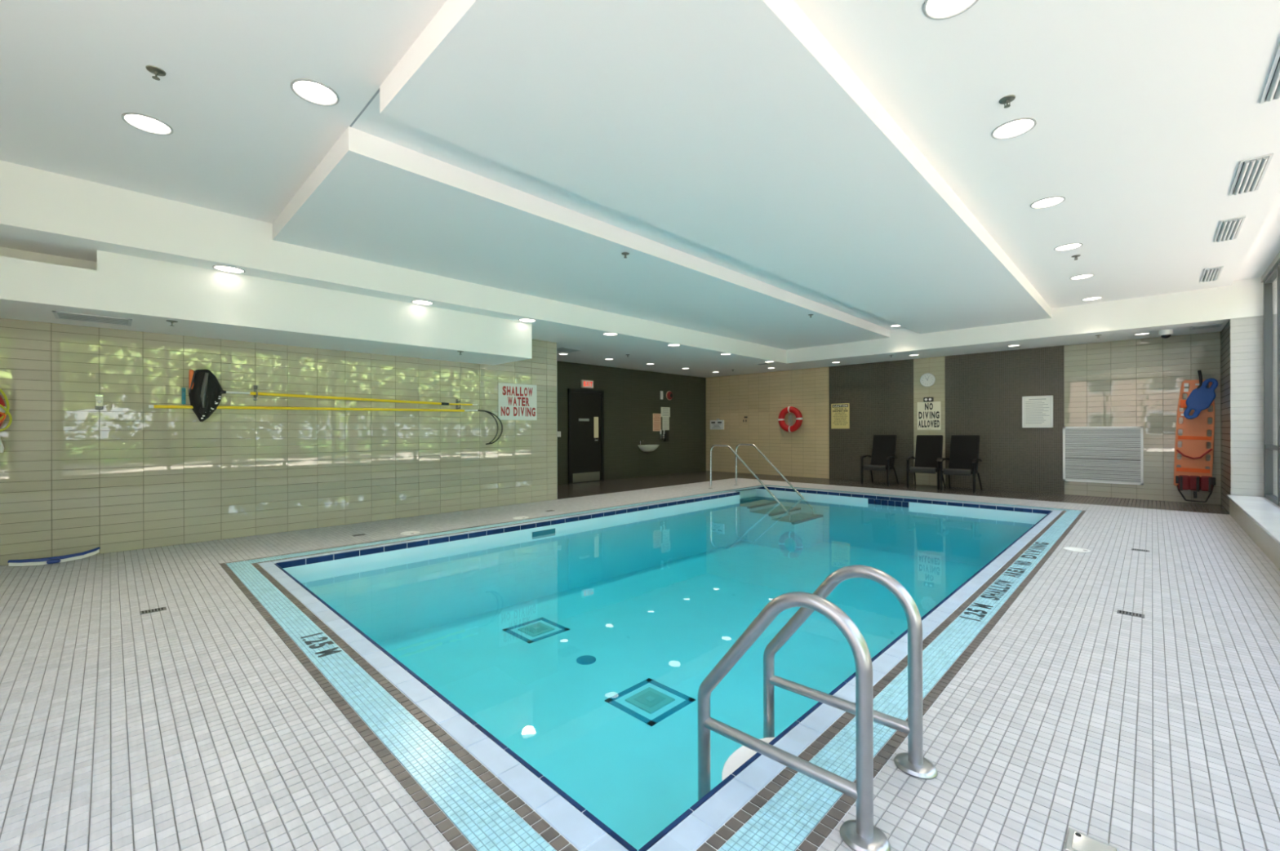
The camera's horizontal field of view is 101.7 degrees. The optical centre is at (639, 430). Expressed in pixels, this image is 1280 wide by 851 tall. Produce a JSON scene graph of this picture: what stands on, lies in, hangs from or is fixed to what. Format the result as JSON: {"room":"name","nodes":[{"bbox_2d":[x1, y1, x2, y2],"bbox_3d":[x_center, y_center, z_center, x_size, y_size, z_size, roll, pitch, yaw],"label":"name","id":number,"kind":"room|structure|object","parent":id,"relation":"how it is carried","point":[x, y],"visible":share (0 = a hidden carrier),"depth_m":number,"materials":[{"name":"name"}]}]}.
{"room":"indoor swimming pool","nodes":[
{"label":"indoor swimming pool","id":0,"kind":"room"},
{"bbox_2d":[0,318,557,566],"bbox_3d":[-5.343,-0.384,7.545,2.304,3.800,8.474,0,0,45],"label":"wall","id":1,"kind":"structure","parent":0,"point":[76,477],"depth_m":6.33,"materials":[{"name":"yellow tile"}]},
{"bbox_2d":[0,388,12,453],"bbox_3d":[-6.329,-0.166,4.748,0.209,0.775,0.786,0,0,45],"label":"life ring","id":2,"kind":"object","parent":1,"relation":"attached to","point":[4,411],"visible":1,"depth_m":4.96,"materials":[{"name":"red"}]},
{"bbox_2d":[95,394,103,409],"bbox_3d":[-5.702,-0.293,5.493,0.066,0.160,0.060,0,0,45],"label":"wall bracket","id":3,"kind":"object","parent":1,"relation":"attached to","point":[99,397],"visible":1,"depth_m":5.49,"materials":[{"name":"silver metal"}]},
{"bbox_2d":[182,387,186,404],"bbox_3d":[-5.209,-0.390,5.953,0.124,0.190,0.036,0,0,45],"label":"wall hook","id":4,"kind":"object","parent":1,"relation":"attached to","point":[184,389],"visible":1,"depth_m":5.99,"materials":[{"name":"teal plastic"}]},
{"bbox_2d":[253,385,257,400],"bbox_3d":[-4.739,-0.456,6.431,0.124,0.190,0.036,0,0,45],"label":"wall hook","id":5,"kind":"object","parent":1,"relation":"attached to","point":[255,387],"visible":0.97,"depth_m":6.46,"materials":[{"name":"grey metal"}]},
{"bbox_2d":[188,368,477,422],"bbox_3d":[-3.884,-0.404,7.209,0.152,0.620,3.580,0,0,45],"label":"skimmer","id":6,"kind":"object","parent":5,"relation":"on","point":[205,392],"visible":1,"depth_m":6.05,"materials":[{"name":"yellow"}]},
{"bbox_2d":[226,391,249,394],"bbox_3d":[-4.856,-0.447,6.278,0.024,0.026,0.250,0,0,44],"label":"socket","id":7,"kind":"object","parent":6,"relation":"attached to","point":[237,393],"depth_m":6.28,"materials":[{"name":"white metal"}]},
{"bbox_2d":[455,399,460,409],"bbox_3d":[-2.893,-0.397,8.310,0.124,0.190,0.036,0,0,45],"label":"wall hook","id":8,"kind":"object","parent":1,"relation":"attached to","point":[456,400],"visible":0.82,"depth_m":8.34,"materials":[{"name":"grey metal"}]},
{"bbox_2d":[148,404,502,444],"bbox_3d":[-3.860,-0.038,7.274,0.059,0.580,4.366,0,0,45],"label":"pole","id":9,"kind":"object","parent":8,"relation":"on","point":[165,406],"visible":1,"depth_m":6.97,"materials":[{"name":"yellow metal"}]},
{"bbox_2d":[464,409,477,411],"bbox_3d":[-2.739,-0.313,8.432,0.026,0.036,0.231,0,0,44],"label":"socket","id":10,"kind":"object","parent":9,"relation":"attached to","point":[464,410],"depth_m":8.42,"materials":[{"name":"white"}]},
{"bbox_2d":[497,382,537,420],"bbox_3d":[-2.142,-0.489,9.156,0.008,0.635,0.775,0,0,45],"label":"sign","id":11,"kind":"object","parent":1,"relation":"attached to","point":[516,402],"visible":1,"depth_m":9.14,"materials":[{"name":"white plastic"}]},
{"bbox_2d":[556,360,706,484],"bbox_3d":[-0.540,-0.398,13.968,0.250,3.800,7.630,0,0,45],"label":"wall","id":12,"kind":"structure","parent":0,"point":[632,397],"depth_m":14.35,"materials":[{"name":"tile"}]},
{"bbox_2d":[567,388,604,484],"bbox_3d":[-1.325,0.154,12.940,0.106,2.300,1.120,0,0,45],"label":"door","id":13,"kind":"structure","parent":12,"relation":"in","point":[585,408],"depth_m":12.94,"materials":[{"name":"black paint"}]},
{"bbox_2d":[581,379,593,388],"bbox_3d":[-1.312,-1.136,12.959,0.064,0.190,0.360,0,0,45],"label":"exit sign","id":14,"kind":"object","parent":12,"relation":"attached to","point":[584,384],"visible":1,"depth_m":12.92,"materials":[{"name":"red plastic"}]},
{"bbox_2d":[638,440,658,452],"bbox_3d":[0.310,0.456,14.418,0.323,0.337,0.720,0,0,45],"label":"basin","id":15,"kind":"object","parent":12,"relation":"attached to","point":[645,448],"visible":1,"depth_m":14.28,"materials":[{"name":"white ceramic"}]},
{"bbox_2d":[653,413,661,431],"bbox_3d":[0.482,-0.211,14.823,0.007,0.500,0.335,0,0,45],"label":"posted notice","id":16,"kind":"object","parent":12,"relation":"attached to","point":[656,417],"visible":1,"depth_m":14.81,"materials":[{"name":"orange paper"}]},
{"bbox_2d":[660,391,662,399],"bbox_3d":[0.630,-0.992,14.941,0.056,0.240,0.090,0,0,45],"label":"fire alarm strobe","id":17,"kind":"object","parent":12,"relation":"attached to","point":[661,392],"visible":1,"depth_m":14.91,"materials":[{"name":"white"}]},
{"bbox_2d":[659,430,669,441],"bbox_3d":[0.711,0.168,14.998,0.086,0.340,0.330,0,0,45],"label":"wall phone","id":18,"kind":"object","parent":12,"relation":"attached to","point":[666,437],"visible":1,"depth_m":15.01,"materials":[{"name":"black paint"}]},
{"bbox_2d":[662,417,669,430],"bbox_3d":[0.748,-0.187,15.094,0.007,0.400,0.290,0,0,45],"label":"posted notice","id":19,"kind":"object","parent":12,"relation":"attached to","point":[665,420],"visible":1,"depth_m":15.09,"materials":[{"name":"white paper"}]},
{"bbox_2d":[661,407,670,417],"bbox_3d":[0.738,-0.512,15.075,0.007,0.280,0.390,0,0,45],"label":"posted notice","id":20,"kind":"object","parent":12,"relation":"attached to","point":[665,411],"visible":1,"depth_m":15.08,"materials":[{"name":"white paper"}]},
{"bbox_2d":[666,391,673,400],"bbox_3d":[0.888,-0.998,15.178,0.091,0.268,0.270,0,0,45],"label":"bell","id":21,"kind":"object","parent":12,"relation":"attached to","point":[669,395],"visible":1,"depth_m":15.13,"materials":[{"name":"red metal"}]},
{"bbox_2d":[0,0,1279,377],"bbox_3d":[0.593,-1.772,6.878,11.910,1.340,16.350,0,0,45],"label":"ceiling","id":22,"kind":"structure","parent":0,"point":[760,167],"depth_m":4.14,"materials":[{"name":"white paint"}]},
{"bbox_2d":[52,311,132,326],"bbox_3d":[-5.312,-1.080,5.070,0.420,0.010,0.520,0,0,45],"label":"ceiling vent","id":23,"kind":"object","parent":22,"relation":"in","point":[58,315],"visible":1,"depth_m":5.04,"materials":[{"name":"grey metal"}]},
{"bbox_2d":[121,112,173,135],"bbox_3d":[-3.425,-2.127,3.626,0.264,0.008,0.264,0,0,45],"label":"recessed light","id":24,"kind":"object","parent":22,"relation":"in","point":[146,123],"visible":1,"depth_m":3.62,"materials":[{"name":"grey"}]},
{"bbox_2d":[146,65,166,80],"bbox_3d":[-2.870,-2.107,3.089,0.090,0.050,0.089,0,0,45],"label":"sprinkler","id":25,"kind":"object","parent":22,"relation":"attached to","point":[157,71],"visible":1,"depth_m":3.08,"materials":[{"name":"silver metal"}]},
{"bbox_2d":[166,320,177,326],"bbox_3d":[-4.675,-1.062,5.204,0.090,0.050,0.089,0,0,45],"label":"sprinkler","id":26,"kind":"object","parent":22,"relation":"attached to","point":[169,321],"visible":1,"depth_m":5.19,"materials":[{"name":"silver metal"}]},
{"bbox_2d":[212,265,245,273],"bbox_3d":[-4.163,-1.625,5.278,0.264,0.008,0.264,0,0,45],"label":"recessed light","id":27,"kind":"object","parent":22,"relation":"in","point":[225,268],"visible":1,"depth_m":5.28,"materials":[{"name":"grey"}]},
{"bbox_2d":[290,78,339,106],"bbox_3d":[-2.054,-2.131,3.295,0.264,0.008,0.264,0,0,45],"label":"recessed light","id":28,"kind":"object","parent":22,"relation":"in","point":[313,91],"visible":1,"depth_m":3.29,"materials":[{"name":"grey"}]},
{"bbox_2d":[411,300,433,305],"bbox_3d":[-2.785,-1.629,6.672,0.264,0.008,0.264,0,0,45],"label":"recessed light","id":29,"kind":"object","parent":22,"relation":"in","point":[416,302],"visible":1,"depth_m":6.66,"materials":[{"name":"grey"}]},
{"bbox_2d":[518,318,536,322],"bbox_3d":[-1.681,-1.632,7.774,0.264,0.008,0.264,0,0,45],"label":"recessed light","id":30,"kind":"object","parent":22,"relation":"in","point":[523,320],"visible":1,"depth_m":7.77,"materials":[{"name":"grey"}]},
{"bbox_2d":[556,347,582,352],"bbox_3d":[-1.512,-1.631,10.665,0.420,0.010,0.480,0,0,45],"label":"ceiling vent","id":31,"kind":"object","parent":22,"relation":"in","point":[561,349],"visible":0.85,"depth_m":10.68,"materials":[{"name":"grey metal"}]},
{"bbox_2d":[602,333,617,335],"bbox_3d":[-0.506,-1.635,8.905,0.264,0.008,0.264,0,0,45],"label":"recessed light","id":32,"kind":"object","parent":22,"relation":"in","point":[604,334],"visible":1,"depth_m":8.91,"materials":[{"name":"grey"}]},
{"bbox_2d":[621,252,629,258],"bbox_3d":[-0.162,-1.945,5.818,0.090,0.050,0.089,0,0,45],"label":"sprinkler","id":33,"kind":"object","parent":22,"relation":"attached to","point":[625,254],"visible":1,"depth_m":5.81,"materials":[{"name":"silver metal"}]},
{"bbox_2d":[666,344,680,346],"bbox_3d":[0.657,-1.639,10.089,0.264,0.008,0.264,0,0,45],"label":"recessed light","id":34,"kind":"object","parent":22,"relation":"in","point":[672,345],"visible":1,"depth_m":10.13,"materials":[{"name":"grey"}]},
{"bbox_2d":[923,0,978,20],"bbox_3d":[1.555,-2.141,2.587,0.264,0.008,0.264,0,0,45],"label":"recessed light","id":35,"kind":"object","parent":22,"relation":"in","point":[937,10],"visible":1,"depth_m":2.64,"materials":[{"name":"grey"}]},
{"bbox_2d":[999,94,1015,108],"bbox_3d":[2.384,-2.123,3.382,0.090,0.050,0.089,0,0,45],"label":"sprinkler","id":36,"kind":"object","parent":22,"relation":"attached to","point":[1008,99],"visible":1,"depth_m":3.37,"materials":[{"name":"silver metal"}]},
{"bbox_2d":[991,117,1036,139],"bbox_3d":[2.663,-2.145,3.714,0.264,0.008,0.264,0,0,45],"label":"recessed light","id":37,"kind":"object","parent":22,"relation":"in","point":[1016,127],"visible":1,"depth_m":3.71,"materials":[{"name":"grey"}]},
{"bbox_2d":[1030,195,1065,208],"bbox_3d":[3.854,-2.148,4.927,0.264,0.008,0.264,0,0,45],"label":"recessed light","id":38,"kind":"object","parent":22,"relation":"in","point":[1050,202],"visible":1,"depth_m":4.93,"materials":[{"name":"grey"}]},
{"bbox_2d":[1053,243,1082,251],"bbox_3d":[5.042,-2.151,6.136,0.264,0.008,0.264,0,0,45],"label":"recessed light","id":39,"kind":"object","parent":22,"relation":"in","point":[1072,246],"visible":1,"depth_m":6.13,"materials":[{"name":"grey"}]},
{"bbox_2d":[1071,254,1080,260],"bbox_3d":[5.406,-2.131,6.459,0.090,0.050,0.089,0,0,45],"label":"sprinkler","id":40,"kind":"object","parent":22,"relation":"attached to","point":[1075,257],"visible":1,"depth_m":6.45,"materials":[{"name":"silver metal"}]},
{"bbox_2d":[1069,274,1093,279],"bbox_3d":[6.228,-2.155,7.343,0.264,0.008,0.264,0,0,45],"label":"recessed light","id":41,"kind":"object","parent":22,"relation":"in","point":[1083,276],"visible":1,"depth_m":7.35,"materials":[{"name":"grey"}]},
{"bbox_2d":[1081,297,1102,301],"bbox_3d":[7.450,-2.159,8.586,0.264,0.008,0.264,0,0,45],"label":"recessed light","id":42,"kind":"object","parent":22,"relation":"in","point":[1091,298],"visible":1,"depth_m":8.61,"materials":[{"name":"grey"}]},
{"bbox_2d":[1133,333,1150,335],"bbox_3d":[8.706,-1.662,9.035,0.209,0.008,0.209,0,0,45],"label":"recessed light","id":43,"kind":"object","parent":22,"relation":"in","point":[1140,334],"visible":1,"depth_m":9.06,"materials":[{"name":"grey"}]},
{"bbox_2d":[1158,328,1173,338],"bbox_3d":[8.780,-1.596,8.696,0.170,0.140,0.170,0,0,45],"label":"dome camera","id":44,"kind":"object","parent":22,"relation":"attached to","point":[1165,334],"visible":1,"depth_m":8.65,"materials":[{"name":"white plastic"}]},
{"bbox_2d":[1189,324,1222,329],"bbox_3d":[9.129,-1.662,8.409,0.340,0.010,0.340,0,0,45],"label":"ceiling vent","id":45,"kind":"object","parent":22,"relation":"in","point":[1214,326],"visible":1,"depth_m":8.39,"materials":[{"name":"grey metal"}]},
{"bbox_2d":[1200,266,1223,282],"bbox_3d":[7.936,-2.151,7.232,0.170,0.030,0.850,0,0,45],"label":"ceiling vent","id":46,"kind":"object","parent":22,"relation":"in","point":[1210,274],"visible":1,"depth_m":7.17,"materials":[{"name":"grey metal"}]},
{"bbox_2d":[1213,215,1245,242],"bbox_3d":[6.341,-2.147,5.610,0.170,0.030,0.850,0,0,45],"label":"ceiling vent","id":47,"kind":"object","parent":22,"relation":"in","point":[1229,228],"visible":1,"depth_m":5.55,"materials":[{"name":"grey metal"}]},
{"bbox_2d":[1229,153,1273,195],"bbox_3d":[5.167,-2.143,4.415,0.170,0.030,0.850,0,0,45],"label":"ceiling vent","id":48,"kind":"object","parent":22,"relation":"in","point":[1251,172],"visible":1,"depth_m":4.35,"materials":[{"name":"grey metal"}]},
{"bbox_2d":[1259,42,1279,104],"bbox_3d":[3.835,-2.139,3.060,0.170,0.030,0.850,0,0,45],"label":"ceiling vent","id":49,"kind":"object","parent":22,"relation":"in","point":[1272,89],"visible":1,"depth_m":3.21,"materials":[{"name":"grey metal"}]},
{"bbox_2d":[0,471,1279,850],"bbox_3d":[0.442,1.361,7.015,10.890,0.124,15.820,0,0,45],"label":"floor","id":50,"kind":"structure","parent":0,"point":[190,725],"depth_m":2.43,"materials":[{"name":"tile"}]},
{"bbox_2d":[7,547,100,566],"bbox_3d":[-5.780,1.269,5.156,0.160,0.096,0.614,0,0,42],"label":"brush","id":51,"kind":"object","parent":50,"relation":"on","point":[38,562],"visible":1,"depth_m":5.11,"materials":[{"name":"blue plastic"}]},
{"bbox_2d":[46,558,60,564],"bbox_3d":[-5.763,1.290,5.121,0.085,0.037,0.090,0,0,44],"label":"socket","id":52,"kind":"object","parent":51,"relation":"attached to","point":[49,561],"depth_m":5.10,"materials":[{"name":"blue plastic"}]},
{"bbox_2d":[139,606,166,614],"bbox_3d":[-3.524,1.310,3.772,0.088,0.005,0.140,0,0,45],"label":"floor drain","id":53,"kind":"object","parent":50,"relation":"on","point":[161,609],"visible":1,"depth_m":3.76,"materials":[{"name":"grey metal"}]},
{"bbox_2d":[400,531,419,535],"bbox_3d":[-2.910,1.306,6.593,0.230,0.006,0.230,0,0,45],"label":"lid","id":54,"kind":"object","parent":50,"relation":"on","point":[406,533],"visible":1,"depth_m":6.56,"materials":[{"name":"white plastic"}]},
{"bbox_2d":[513,516,528,519],"bbox_3d":[-1.760,1.302,7.707,0.230,0.006,0.230,0,0,45],"label":"lid","id":55,"kind":"object","parent":50,"relation":"on","point":[516,517],"visible":1,"depth_m":7.70,"materials":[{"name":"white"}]},
{"bbox_2d":[218,484,1086,850],"bbox_3d":[1.468,1.835,6.674,5.790,1.081,10.080,0,0,45],"label":"swimming pool","id":56,"kind":"object","parent":50,"relation":"in","point":[531,684],"visible":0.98,"depth_m":5.02,"materials":[{"name":"liquid"}]},
{"bbox_2d":[708,444,791,521],"bbox_3d":[2.224,1.056,10.801,1.973,1.470,0.096,0,0,45],"label":"stair handrail","id":57,"kind":"object","parent":56,"relation":"on","point":[713,446],"visible":1,"depth_m":10.83,"materials":[{"name":"silver metal"}]},
{"bbox_2d":[733,444,814,515],"bbox_3d":[2.911,1.054,11.500,1.973,1.470,0.096,0,0,45],"label":"stair handrail","id":58,"kind":"object","parent":56,"relation":"on","point":[739,445],"visible":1,"depth_m":11.54,"materials":[{"name":"silver metal"}]},
{"bbox_2d":[697,564,937,850],"bbox_3d":[0.649,1.388,2.054,0.811,1.661,0.626,0,0,45],"label":"pool ladder","id":59,"kind":"object","parent":50,"relation":"on","point":[860,834],"visible":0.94,"depth_m":1.98,"materials":[{"name":"metal"}]},
{"bbox_2d":[860,435,898,486],"bbox_3d":[5.648,0.706,12.264,0.620,1.166,0.655,0,0,-42],"label":"armchair","id":60,"kind":"object","parent":50,"relation":"on","point":[883,451],"visible":1,"depth_m":12.31,"materials":[{"name":"grey"}]},
{"bbox_2d":[906,435,945,489],"bbox_3d":[6.337,0.704,11.532,0.655,1.166,0.620,0,0,43],"label":"armchair","id":61,"kind":"object","parent":50,"relation":"on","point":[929,448],"visible":0.93,"depth_m":11.60,"materials":[{"name":"black"}]},
{"bbox_2d":[939,435,982,493],"bbox_3d":[6.787,0.703,11.005,0.620,1.166,0.655,0,0,-44],"label":"armchair","id":62,"kind":"object","parent":50,"relation":"on","point":[963,459],"visible":1,"depth_m":11.05,"materials":[{"name":"black"}]},
{"bbox_2d":[1062,546,1090,552],"bbox_3d":[4.675,1.283,5.575,0.230,0.006,0.230,0,0,45],"label":"lid","id":63,"kind":"object","parent":50,"relation":"on","point":[1068,548],"visible":1,"depth_m":5.57,"materials":[{"name":"white plastic"}]},
{"bbox_2d":[1064,827,1119,850],"bbox_3d":[1.393,1.292,1.607,0.120,0.010,0.120,0,0,45],"label":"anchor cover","id":64,"kind":"object","parent":50,"relation":"on","point":[1076,841],"visible":1,"depth_m":1.62,"materials":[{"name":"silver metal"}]},
{"bbox_2d":[1116,609,1144,617],"bbox_3d":[3.436,1.289,3.647,0.140,0.005,0.088,0,0,45],"label":"floor drain","id":65,"kind":"object","parent":50,"relation":"on","point":[1122,612],"visible":1,"depth_m":3.64,"materials":[{"name":"grey metal"}]},
{"bbox_2d":[1131,548,1149,552],"bbox_3d":[5.333,1.284,5.551,0.140,0.005,0.088,0,0,45],"label":"floor drain","id":66,"kind":"object","parent":50,"relation":"on","point":[1135,549],"visible":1,"depth_m":5.54,"materials":[{"name":"grey metal"}]},
{"bbox_2d":[706,331,1222,505],"bbox_3d":[6.220,-0.418,12.601,11.710,3.800,0.304,0,0,45],"label":"wall","id":67,"kind":"structure","parent":0,"point":[1137,382],"depth_m":11.17,"materials":[{"name":"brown tile"}]},
{"bbox_2d":[710,418,724,429],"bbox_3d":[2.385,-0.174,16.123,0.500,0.335,0.052,0,0,45],"label":"notice","id":68,"kind":"object","parent":67,"relation":"attached to","point":[714,424],"visible":1,"depth_m":16.09,"materials":[{"name":"white"}]},
{"bbox_2d":[742,416,748,426],"bbox_3d":[3.126,-0.246,15.395,0.198,0.290,0.051,0,0,45],"label":"switch plate","id":69,"kind":"object","parent":67,"relation":"attached to","point":[744,420],"visible":1,"depth_m":15.37,"materials":[{"name":"beige plastic"}]},
{"bbox_2d":[777,406,802,432],"bbox_3d":[4.129,-0.289,14.318,0.715,0.715,0.175,0,0,45],"label":"life ring","id":70,"kind":"object","parent":67,"relation":"attached to","point":[784,411],"visible":1,"depth_m":14.27,"materials":[{"name":"red plastic"}]},
{"bbox_2d":[831,403,849,428],"bbox_3d":[5.161,-0.352,13.424,0.475,0.648,0.009,0,0,45],"label":"caution sign","id":71,"kind":"object","parent":67,"relation":"attached to","point":[840,413],"visible":1,"depth_m":13.42,"materials":[{"name":"yellow"}]},
{"bbox_2d":[920,373,935,386],"bbox_3d":[6.611,-1.144,11.973,0.316,0.316,0.043,0,0,45],"label":"wall clock","id":72,"kind":"object","parent":67,"relation":"attached to","point":[927,380],"visible":1,"depth_m":11.97,"materials":[{"name":"white plastic"}]},
{"bbox_2d":[923,397,933,402],"bbox_3d":[6.617,-0.694,11.957,0.210,0.104,0.058,0,0,45],"label":"wall lamp","id":73,"kind":"object","parent":67,"relation":"attached to","point":[925,399],"visible":1,"depth_m":11.96,"materials":[{"name":"black plastic"}]},
{"bbox_2d":[917,401,941,430],"bbox_3d":[6.640,-0.320,11.972,0.490,0.645,0.008,0,0,45],"label":"sign","id":74,"kind":"object","parent":67,"relation":"attached to","point":[929,414],"visible":1,"depth_m":11.96,"materials":[{"name":"beige plastic"}]},
{"bbox_2d":[1022,395,1053,427],"bbox_3d":[8.059,-0.364,10.563,0.500,0.640,0.027,0,0,45],"label":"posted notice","id":75,"kind":"object","parent":67,"relation":"attached to","point":[1037,411],"visible":1,"depth_m":10.55,"materials":[{"name":"white paper"}]},
{"bbox_2d":[1062,426,1143,485],"bbox_3d":[8.754,0.474,9.880,1.140,1.070,0.031,0,0,45],"label":"air vent","id":76,"kind":"object","parent":67,"relation":"in","point":[1095,455],"visible":1,"depth_m":9.85,"materials":[{"name":"white metal"}]},
{"bbox_2d":[1173,379,1214,486],"bbox_3d":[9.591,0.071,9.020,0.493,1.876,0.080,0,0,45],"label":"board","id":77,"kind":"object","parent":67,"relation":"attached to","point":[1194,438],"visible":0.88,"depth_m":9.02,"materials":[{"name":"orange plastic"}]},
{"bbox_2d":[1175,475,1215,502],"bbox_3d":[9.559,1.017,8.968,0.470,0.450,0.093,0,0,45],"label":"bag","id":78,"kind":"object","parent":77,"relation":"hanging from","point":[1197,483],"visible":1,"depth_m":8.94,"materials":[{"name":"red fabric"}]},
{"bbox_2d":[1183,370,1217,419],"bbox_3d":[9.606,-0.602,8.927,0.401,0.838,0.094,0,0,44],"label":"float","id":79,"kind":"object","parent":77,"relation":"attached to","point":[1201,398],"visible":1,"depth_m":8.90,"materials":[{"name":"blue plastic"}]},
{"bbox_2d":[1221,251,1279,570],"bbox_3d":[4.541,-0.538,2.974,0.710,3.850,15.810,0,0,45],"label":"wall","id":80,"kind":"structure","parent":0,"point":[1242,497],"depth_m":7.68,"materials":[{"name":"grey tile"}]},
{"bbox_2d":[1263,261,1279,506],"bbox_3d":[4.695,-0.578,3.060,0.090,3.132,12.550,0,0,45],"label":"window","id":81,"kind":"structure","parent":80,"relation":"in","point":[1272,283],"depth_m":7.28,"materials":[{"name":"clear glass"}]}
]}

